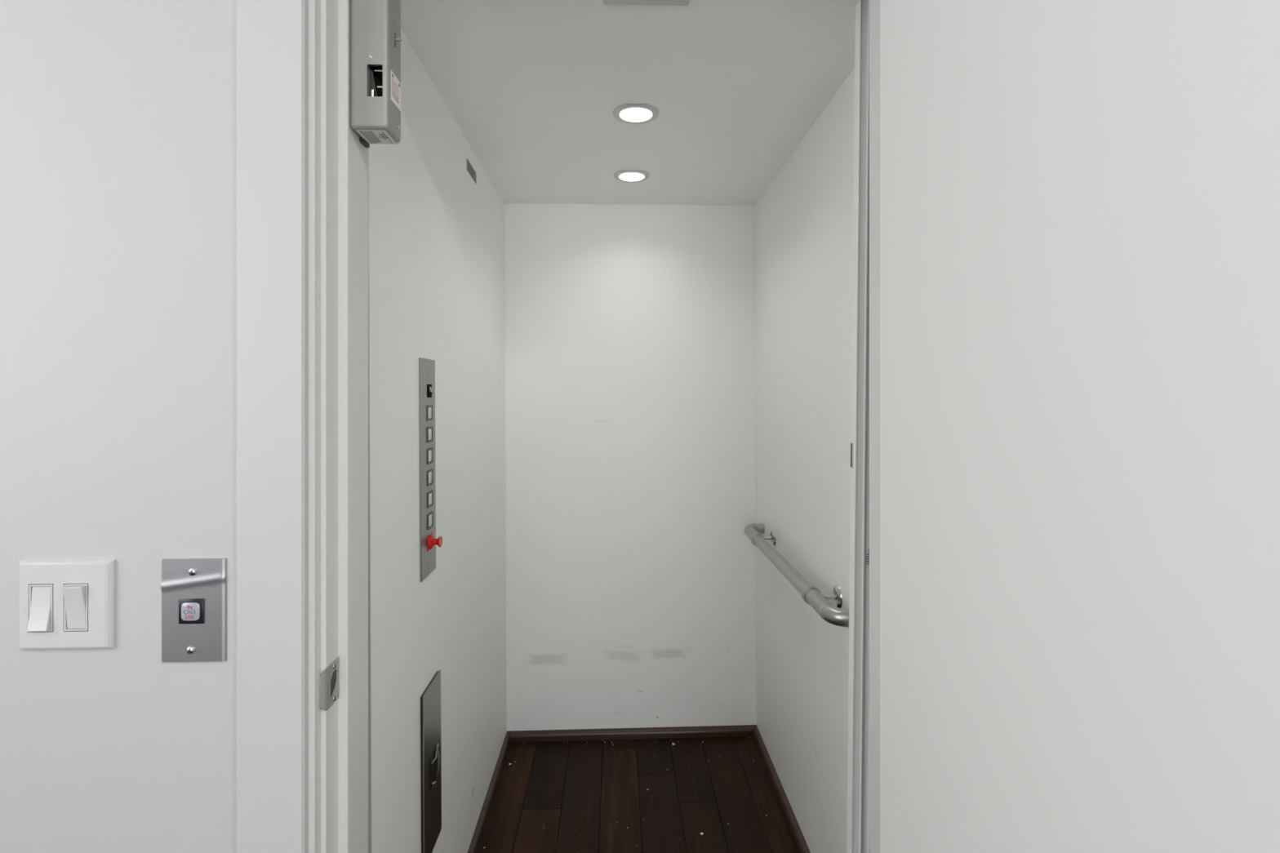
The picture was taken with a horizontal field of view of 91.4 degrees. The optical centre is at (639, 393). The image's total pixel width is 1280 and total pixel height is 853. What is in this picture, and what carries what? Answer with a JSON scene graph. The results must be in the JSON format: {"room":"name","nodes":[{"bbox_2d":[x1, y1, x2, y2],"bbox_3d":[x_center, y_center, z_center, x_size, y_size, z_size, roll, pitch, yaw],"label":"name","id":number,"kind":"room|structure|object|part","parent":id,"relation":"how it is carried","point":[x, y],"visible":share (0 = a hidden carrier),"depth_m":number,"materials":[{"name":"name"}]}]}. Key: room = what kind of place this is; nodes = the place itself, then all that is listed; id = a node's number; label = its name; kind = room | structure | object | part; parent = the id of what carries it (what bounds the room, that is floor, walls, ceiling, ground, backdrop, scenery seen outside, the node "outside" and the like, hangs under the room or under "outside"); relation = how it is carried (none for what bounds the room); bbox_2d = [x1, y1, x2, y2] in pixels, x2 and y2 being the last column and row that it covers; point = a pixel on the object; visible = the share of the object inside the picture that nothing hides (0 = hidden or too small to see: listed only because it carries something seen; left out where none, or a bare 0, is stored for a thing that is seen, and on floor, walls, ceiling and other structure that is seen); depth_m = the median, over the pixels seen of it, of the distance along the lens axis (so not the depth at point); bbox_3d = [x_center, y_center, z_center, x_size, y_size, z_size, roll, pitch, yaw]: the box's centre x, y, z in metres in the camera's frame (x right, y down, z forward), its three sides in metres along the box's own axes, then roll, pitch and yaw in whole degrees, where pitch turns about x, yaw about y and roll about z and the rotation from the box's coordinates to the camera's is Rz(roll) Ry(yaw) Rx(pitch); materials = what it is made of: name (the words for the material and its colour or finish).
{"room":"elevator entrance hallway","nodes":[
{"label":"elevator entrance hallway","id":0,"kind":"room"},
{"bbox_2d":[0,0,236,852],"bbox_3d":[-1.340,0.020,0.857,1.786,2.620,0.114,0,0,-2],"label":"wall","id":1,"kind":"structure","parent":0,"point":[118,117],"depth_m":0.82,"materials":[{"name":"paint"}]},
{"bbox_2d":[18,559,115,649],"bbox_3d":[-0.751,0.277,0.815,0.120,0.116,0.014,0,0,-2],"label":"light switch","id":2,"kind":"object","parent":1,"relation":"attached to","point":[64,604],"visible":1,"depth_m":0.81,"materials":[{"name":"white plastic"}]},
{"bbox_3d":[-0.780,0.279,0.815,0.029,0.061,0.004,0,0,-2],"label":"rocker frame","id":3,"kind":"part","parent":2,"relation":"part of","materials":[{"name":"grey plastic"}]},
{"bbox_3d":[-0.736,0.279,0.817,0.029,0.061,0.004,0,0,-2],"label":"rocker frame","id":4,"kind":"part","parent":2,"relation":"part of","materials":[{"name":"grey plastic"}]},
{"bbox_2d":[160,558,226,662],"bbox_3d":[-0.589,0.286,0.825,0.082,0.136,0.007,0,0,-2],"label":"station","id":5,"kind":"object","parent":1,"relation":"attached to","point":[194,590],"visible":1,"depth_m":0.82,"materials":[{"name":"metal"}]},
{"bbox_2d":[236,0,308,852],"bbox_3d":[-0.484,0.258,0.825,0.087,2.145,0.015,0,0,-2],"label":"trim","id":6,"kind":"structure","parent":1,"relation":"attached to","point":[273,35],"depth_m":0.82,"materials":[{"name":"grey paint"}]},
{"bbox_2d":[319,657,338,711],"bbox_3d":[-0.429,0.404,0.867,0.008,0.058,0.044,0,0,9],"label":"strike plate","id":7,"kind":"object","parent":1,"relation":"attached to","point":[329,677],"visible":1,"depth_m":0.86,"materials":[{"name":"silver metal"}]},
{"bbox_2d":[308,0,368,852],"bbox_3d":[-0.439,0.307,0.898,0.043,2.045,0.132,0,0,-2],"label":"trim","id":8,"kind":"structure","parent":1,"relation":"attached to","point":[338,162],"depth_m":0.89,"materials":[{"name":"white paint"}]},
{"bbox_2d":[350,0,401,147],"bbox_3d":[-0.385,-0.538,0.925,0.065,0.324,0.061,0,0,-2],"label":"box","id":9,"kind":"object","parent":8,"relation":"attached to","point":[375,39],"depth_m":0.90,"materials":[{"name":"metal"}]},
{"bbox_3d":[-0.415,-0.380,0.943,0.006,0.008,0.022,0,0,-2],"label":"mounting plate","id":10,"kind":"part","parent":9,"relation":"part of","materials":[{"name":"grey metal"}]},
{"bbox_3d":[-0.385,-0.448,0.909,0.012,0.043,0.010,0,0,-2],"label":"latch arm","id":11,"kind":"part","parent":9,"relation":"part of","materials":[{"name":"grey metal"}]},
{"bbox_2d":[359,130,392,143],"bbox_3d":[-0.389,-0.379,0.924,0.034,0.001,0.047,0,0,-2],"label":"print","id":12,"kind":"object","parent":9,"relation":"on","point":[366,136],"depth_m":0.92,"materials":[{"name":"grey"}]},
{"bbox_2d":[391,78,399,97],"bbox_3d":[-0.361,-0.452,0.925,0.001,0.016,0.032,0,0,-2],"label":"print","id":13,"kind":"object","parent":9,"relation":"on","point":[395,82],"depth_m":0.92,"materials":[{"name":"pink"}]},
{"bbox_2d":[391,73,399,102],"bbox_3d":[-0.361,-0.451,0.926,0.001,0.032,0.035,0,0,-2],"label":"print","id":14,"kind":"object","parent":9,"relation":"on","point":[395,77],"depth_m":0.93,"materials":[{"name":"grey paper"}]},
{"bbox_2d":[368,28,506,852],"bbox_3d":[-0.500,0.281,1.742,0.019,2.143,1.321,0,0,-2],"label":"wall","id":15,"kind":"structure","parent":0,"point":[437,234],"depth_m":1.49,"materials":[{"name":"paint"}]},
{"bbox_2d":[368,186,371,852],"bbox_3d":[-0.475,0.281,1.080,0.019,2.143,0.003,0,0,-2],"label":"trim","id":16,"kind":"structure","parent":15,"relation":"attached to","point":[369,522],"depth_m":1.08,"materials":[{"name":"grey"}]},
{"bbox_2d":[418,357,442,582],"bbox_3d":[-0.465,0.165,1.407,0.028,0.486,0.109,0,0,-2],"label":"panel","id":17,"kind":"object","parent":15,"relation":"attached to","point":[428,540],"visible":1,"depth_m":1.40,"materials":[{"name":"metal"}]},
{"bbox_3d":[-0.475,0.335,1.415,0.001,0.036,0.038,0,0,-2],"label":"red plate","id":18,"kind":"part","parent":17,"relation":"part of","materials":[{"name":"red plastic"}]},
{"bbox_3d":[-0.463,0.335,1.415,0.023,0.033,0.033,0,0,-2],"label":"pull knob","id":19,"kind":"part","parent":17,"relation":"part of","materials":[{"name":"red plastic"}]},
{"bbox_2d":[420,670,441,852],"bbox_3d":[-0.468,0.843,1.416,0.018,0.377,0.131,0,0,-2],"label":"panel","id":20,"kind":"object","parent":15,"relation":"attached to","point":[430,700],"visible":1,"depth_m":1.40,"materials":[{"name":"grey metal"}]},
{"bbox_3d":[-0.468,0.845,1.411,0.002,0.074,0.048,0,0,-2],"label":"latch plate","id":21,"kind":"part","parent":20,"relation":"part of","materials":[{"name":"black metal"}]},
{"bbox_3d":[-0.465,0.818,1.420,0.009,0.025,0.046,0,0,0],"label":"latch arm","id":22,"kind":"part","parent":20,"relation":"part of","materials":[{"name":"silver metal"}]},
{"bbox_3d":[-0.465,0.846,1.439,0.009,0.061,0.008,0,0,-2],"label":"latch pull","id":23,"kind":"part","parent":20,"relation":"part of","materials":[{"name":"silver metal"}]},
{"bbox_2d":[466,158,476,183],"bbox_3d":[-0.500,-0.660,1.855,0.002,0.034,0.118,0,0,-2],"label":"tag","id":24,"kind":"object","parent":15,"relation":"attached to","point":[470,169],"visible":1,"depth_m":1.85,"materials":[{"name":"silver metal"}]},
{"bbox_2d":[467,731,511,852],"bbox_3d":[-0.478,1.314,1.743,0.017,0.035,1.321,0,0,-2],"label":"baseboard","id":25,"kind":"structure","parent":15,"relation":"attached to","point":[479,829],"depth_m":2.02,"materials":[{"name":"brown wood"}]},
{"bbox_2d":[400,0,859,204],"bbox_3d":[-0.013,-0.758,1.760,0.967,0.050,1.321,0,0,-2],"label":"ceiling","id":26,"kind":"structure","parent":0,"point":[534,88],"depth_m":1.48,"materials":[{"name":"white paint"}]},
{"bbox_2d":[613,168,649,182],"bbox_3d":[-0.028,-0.754,2.100,0.120,0.051,0.120,0,0,-2],"label":"recessed light","id":27,"kind":"object","parent":26,"relation":"in","point":[630,175],"visible":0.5,"depth_m":2.13,"materials":[{"name":"grey plastic"}]},
{"bbox_2d":[613,102,658,124],"bbox_3d":[-0.011,-0.754,1.633,0.120,0.051,0.120,0,0,-2],"label":"recessed light","id":28,"kind":"object","parent":26,"relation":"in","point":[635,113],"visible":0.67,"depth_m":1.66,"materials":[{"name":"grey plastic"}]},
{"bbox_2d":[603,0,689,5],"bbox_3d":[0.013,-0.729,1.138,0.160,0.008,0.064,-1,0,-2],"label":"ceiling plate","id":29,"kind":"object","parent":26,"relation":"attached to","point":[667,2],"visible":1,"depth_m":1.16,"materials":[{"name":"grey metal"}]},
{"bbox_2d":[504,203,756,731],"bbox_3d":[-0.034,0.279,2.429,1.003,2.143,0.018,0,0,-2],"label":"wall","id":30,"kind":"structure","parent":0,"point":[630,350],"depth_m":2.42,"materials":[{"name":"paint"}]},
{"bbox_2d":[507,724,755,742],"bbox_3d":[-0.028,1.312,2.412,0.967,0.036,0.017,0,0,-2],"label":"baseboard","id":31,"kind":"structure","parent":30,"relation":"attached to","point":[545,735],"depth_m":2.41,"materials":[{"name":"brown wood"}]},
{"bbox_2d":[477,736,799,852],"bbox_3d":[-0.003,1.345,1.751,0.967,0.031,1.341,0,0,-2],"label":"floor","id":32,"kind":"structure","parent":0,"point":[597,790],"depth_m":2.05,"materials":[{"name":"black wood"}]},
{"bbox_2d":[754,67,854,852],"bbox_3d":[0.484,0.276,1.779,0.019,2.143,1.321,0,0,-2],"label":"wall","id":33,"kind":"structure","parent":0,"point":[803,219],"depth_m":1.77,"materials":[{"name":"paint"}]},
{"bbox_2d":[753,724,810,852],"bbox_3d":[0.471,1.310,1.779,0.017,0.035,1.321,0,0,-2],"label":"baseboard","id":34,"kind":"structure","parent":33,"relation":"attached to","point":[798,837],"depth_m":2.02,"materials":[{"name":"brown wood"}]},
{"bbox_2d":[743,523,848,627],"bbox_3d":[0.432,0.498,1.845,0.083,0.057,0.963,0,0,-2],"label":"handrail","id":35,"kind":"object","parent":33,"relation":"attached to","point":[810,593],"visible":0.87,"depth_m":1.58,"materials":[{"name":"silver metal"}]},
{"bbox_3d":[0.436,0.498,2.158,0.040,0.015,0.015,0,0,2],"label":"stem","id":36,"kind":"part","parent":35,"relation":"part of","materials":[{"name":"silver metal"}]},
{"bbox_3d":[0.414,0.498,1.834,0.037,0.037,0.590,0,0,-2],"label":"rail","id":37,"kind":"part","parent":35,"relation":"part of","materials":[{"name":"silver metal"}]},
{"bbox_3d":[0.460,0.498,1.532,0.040,0.015,0.015,0,0,2],"label":"stem","id":38,"kind":"part","parent":35,"relation":"part of","materials":[{"name":"silver metal"}]},
{"bbox_2d":[846,0,869,852],"bbox_3d":[0.436,0.306,1.128,0.129,2.023,0.026,0,0,-2],"label":"door frame","id":39,"kind":"structure","parent":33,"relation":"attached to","point":[858,747],"depth_m":1.12,"materials":[{"name":"white metal"}]},
{"bbox_3d":[0.384,0.112,1.132,0.002,0.045,0.009,0,0,-2],"label":"catch plate","id":40,"kind":"part","parent":39,"relation":"part of","materials":[{"name":"silver metal"}]},
{"bbox_3d":[0.383,0.306,1.127,0.023,2.023,0.024,0,0,-2],"label":"lead post","id":41,"kind":"part","parent":39,"relation":"part of","materials":[{"name":"white metal"}]},
{"bbox_3d":[0.406,0.306,1.128,0.035,2.023,0.020,0,0,-2],"label":"gate panel","id":42,"kind":"part","parent":39,"relation":"part of","materials":[{"name":"white plastic"}]},
{"bbox_3d":[1.181,0.020,0.953,1.566,2.620,0.114,0,0,-2],"label":"wall","id":43,"kind":"structure","parent":0,"visible":0},
{"bbox_2d":[869,0,879,852],"bbox_3d":[0.389,0.307,0.929,0.043,2.045,0.132,0,0,-2],"label":"trim","id":44,"kind":"structure","parent":43,"relation":"attached to","point":[874,5],"depth_m":0.97,"materials":[{"name":"white paint"}]},
{"bbox_2d":[880,0,1279,852],"bbox_3d":[0.412,0.303,0.486,0.050,2.029,0.815,0,0,-7],"label":"door","id":45,"kind":"structure","parent":43,"relation":"in","point":[1080,199],"depth_m":0.55,"materials":[{"name":"white paint"}]}
]}

